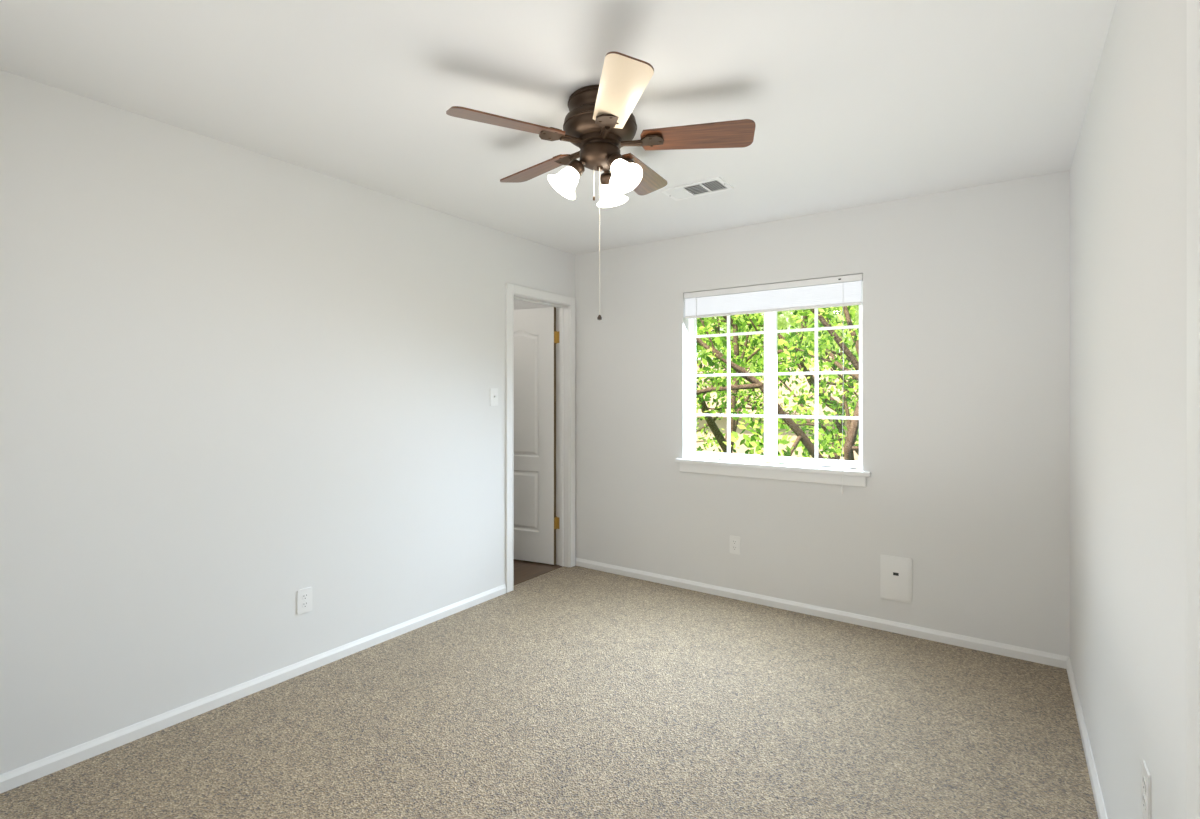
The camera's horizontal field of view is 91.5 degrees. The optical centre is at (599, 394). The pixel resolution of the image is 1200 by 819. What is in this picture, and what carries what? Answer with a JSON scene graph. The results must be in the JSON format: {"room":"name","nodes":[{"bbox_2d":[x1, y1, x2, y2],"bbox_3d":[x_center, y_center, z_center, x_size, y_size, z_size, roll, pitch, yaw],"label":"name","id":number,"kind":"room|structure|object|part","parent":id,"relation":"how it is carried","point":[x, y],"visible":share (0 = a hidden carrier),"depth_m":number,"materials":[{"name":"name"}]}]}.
{"room":"empty bedroom","nodes":[
{"label":"empty bedroom","id":0,"kind":"room"},
{"bbox_2d":[0,70,574,774],"bbox_3d":[-1.328,0.122,3.078,0.120,2.440,4.110,0,0,35],"label":"wall","id":1,"kind":"structure","parent":0,"point":[235,381],"depth_m":2.51,"materials":[{"name":"white paint"}]},
{"bbox_2d":[297,587,311,614],"bbox_3d":[-1.427,0.997,2.824,0.006,0.116,0.072,0,0,35],"label":"outlet","id":2,"kind":"object","parent":1,"relation":"attached to","point":[304,596],"visible":1,"depth_m":2.82,"materials":[{"name":"white plastic"}]},
{"bbox_2d":[490,388,497,405],"bbox_3d":[-0.695,0.017,3.862,0.019,0.116,0.072,0,0,35],"label":"switch","id":3,"kind":"object","parent":1,"relation":"attached to","point":[493,391],"visible":1,"depth_m":3.86,"materials":[{"name":"white plastic"}]},
{"bbox_2d":[506,283,574,592],"bbox_3d":[-0.471,0.294,4.303,0.155,2.097,0.764,0,0,35],"label":"door frame","id":4,"kind":"structure","parent":1,"relation":"attached to","point":[565,305],"depth_m":4.53,"materials":[{"name":"white wood"}]},
{"bbox_2d":[514,307,556,564],"bbox_3d":[-0.647,0.323,4.689,0.630,2.014,0.173,0,0,31],"label":"door","id":5,"kind":"structure","parent":4,"relation":"attached to","point":[535,333],"depth_m":4.64,"materials":[{"name":"white paint"}]},
{"bbox_2d":[557,331,558,528],"bbox_3d":[-0.327,0.280,4.586,0.033,1.550,0.002,0,0,35],"label":"door hinge leaf","id":6,"kind":"object","parent":4,"relation":"attached to","point":[558,331],"depth_m":4.58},
{"bbox_2d":[0,558,1107,818],"bbox_3d":[-0.077,1.313,2.109,3.040,0.058,3.950,0,0,35],"label":"baseboard","id":7,"kind":"structure","parent":1,"relation":"attached to","point":[30,772],"depth_m":2.91,"materials":[{"name":"white paint"}]},
{"bbox_2d":[514,299,552,309],"bbox_3d":[-1.352,0.122,4.241,1.250,2.440,2.230,0,0,35],"label":"wall","id":8,"kind":"structure","parent":0,"point":[518,304],"depth_m":4.95,"materials":[{"name":"white paint"}]},
{"bbox_2d":[514,559,561,584],"bbox_3d":[-1.325,1.380,4.223,1.315,0.084,2.230,0,0,35],"label":"floor","id":9,"kind":"structure","parent":0,"point":[523,570],"depth_m":4.46,"materials":[{"name":"brown wood"}]},
{"bbox_2d":[0,566,1098,818],"bbox_3d":[-0.118,1.382,2.051,3.640,0.080,4.410,0,0,35],"label":"floor","id":10,"kind":"structure","parent":0,"point":[575,692],"depth_m":2.31,"materials":[{"name":"beige carpet"}]},
{"bbox_2d":[0,0,1116,254],"bbox_3d":[-0.556,-1.148,2.357,4.710,0.100,4.410,0,0,35],"label":"ceiling","id":11,"kind":"structure","parent":0,"point":[850,103],"depth_m":2.07,"materials":[{"name":"white paint"}]},
{"bbox_2d":[446,51,755,319],"bbox_3d":[-0.002,-0.686,2.208,1.081,0.824,1.076,0,0,35],"label":"fan","id":12,"kind":"object","parent":11,"relation":"hanging from","point":[600,121],"visible":1,"depth_m":2.10,"materials":[{"name":"brown wood"}]},
{"bbox_3d":[-0.011,-0.562,2.180,0.061,0.576,0.044,0,0,35],"label":"chain","id":13,"kind":"part","parent":12,"relation":"part of","materials":[{"name":"silver metal"}]},
{"bbox_2d":[660,177,733,200],"bbox_3d":[0.515,-1.093,3.116,0.340,0.010,0.190,0,0,35],"label":"ceiling vent","id":14,"kind":"object","parent":11,"relation":"in","point":[717,184],"visible":1,"depth_m":3.11,"materials":[{"name":"white plastic"}]},
{"bbox_2d":[575,170,1069,656],"bbox_3d":[1.098,0.122,3.794,3.040,2.440,0.160,0,0,35],"label":"wall","id":15,"kind":"structure","parent":0,"point":[966,291],"depth_m":3.31,"materials":[{"name":"white paint"}]},
{"bbox_2d":[730,536,739,554],"bbox_3d":[0.886,0.990,3.840,0.072,0.116,0.006,0,0,35],"label":"outlet","id":16,"kind":"object","parent":15,"relation":"attached to","point":[734,540],"visible":1,"depth_m":3.84,"materials":[{"name":"white plastic"}]},
{"bbox_2d":[675,458,870,486],"bbox_3d":[1.068,0.492,3.750,1.250,0.091,0.117,0,0,35],"label":"window sill","id":17,"kind":"structure","parent":15,"relation":"attached to","point":[798,473],"depth_m":3.67,"materials":[{"name":"white wood"}]},
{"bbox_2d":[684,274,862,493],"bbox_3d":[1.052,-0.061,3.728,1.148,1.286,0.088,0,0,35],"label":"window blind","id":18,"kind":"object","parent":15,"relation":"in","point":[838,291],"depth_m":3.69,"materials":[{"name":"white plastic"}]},
{"bbox_2d":[689,282,862,468],"bbox_3d":[1.117,-0.133,3.821,1.160,1.150,0.064,0,0,35],"label":"window frame","id":19,"kind":"structure","parent":15,"relation":"in","point":[770,416],"depth_m":3.79,"materials":[{"name":"white plastic"}]},
{"bbox_2d":[880,554,911,602],"bbox_3d":[1.668,1.035,3.292,0.157,0.251,0.011,0,0,35],"label":"outlet plate","id":20,"kind":"object","parent":15,"relation":"attached to","point":[895,571],"visible":1,"depth_m":3.29,"materials":[{"name":"white plastic"}]},
{"bbox_2d":[1070,0,1186,818],"bbox_3d":[1.264,0.122,1.270,0.120,2.440,4.110,0,0,35],"label":"wall","id":21,"kind":"structure","parent":0,"point":[1128,169],"depth_m":1.45,"materials":[{"name":"white paint"}]},
{"bbox_2d":[1142,759,1150,818],"bbox_3d":[1.186,0.867,1.270,0.006,0.116,0.072,0,0,35],"label":"outlet","id":22,"kind":"object","parent":21,"relation":"attached to","point":[1146,777],"visible":1,"depth_m":1.26,"materials":[{"name":"white plastic"}]},
{"bbox_2d":[1187,0,1199,818],"bbox_3d":[0.922,0.292,0.899,0.016,2.100,0.070,0,0,35],"label":"trim","id":23,"kind":"structure","parent":21,"relation":"attached to","point":[1193,6],"depth_m":0.90,"materials":[{"name":"white paint"}]},
{"label":"outside","id":24,"kind":"structure","parent":0,"visible":0},
{"bbox_2d":[697,305,858,359],"bbox_3d":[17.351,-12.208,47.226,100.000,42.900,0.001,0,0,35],"label":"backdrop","id":25,"kind":"structure","parent":24,"point":[784,320],"depth_m":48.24,"materials":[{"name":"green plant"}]},
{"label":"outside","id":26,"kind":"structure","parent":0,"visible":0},
{"label":"lawn","id":27,"kind":"structure","parent":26,"visible":0},
{"bbox_2d":[696,305,858,468],"bbox_3d":[3.279,-0.336,10.498,11.964,10.509,11.505,0,0,21],"label":"tree","id":28,"kind":"object","parent":27,"relation":"on","point":[795,351],"visible":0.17,"depth_m":8.26,"materials":[{"name":"green plant"}]},
{"bbox_2d":[693,355,862,469],"bbox_3d":[4.139,1.442,22.608,15.300,5.600,8.300,0,0,35],"label":"house","id":29,"kind":"structure","parent":27,"relation":"on","point":[722,423],"depth_m":17.95,"materials":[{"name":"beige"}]}
]}

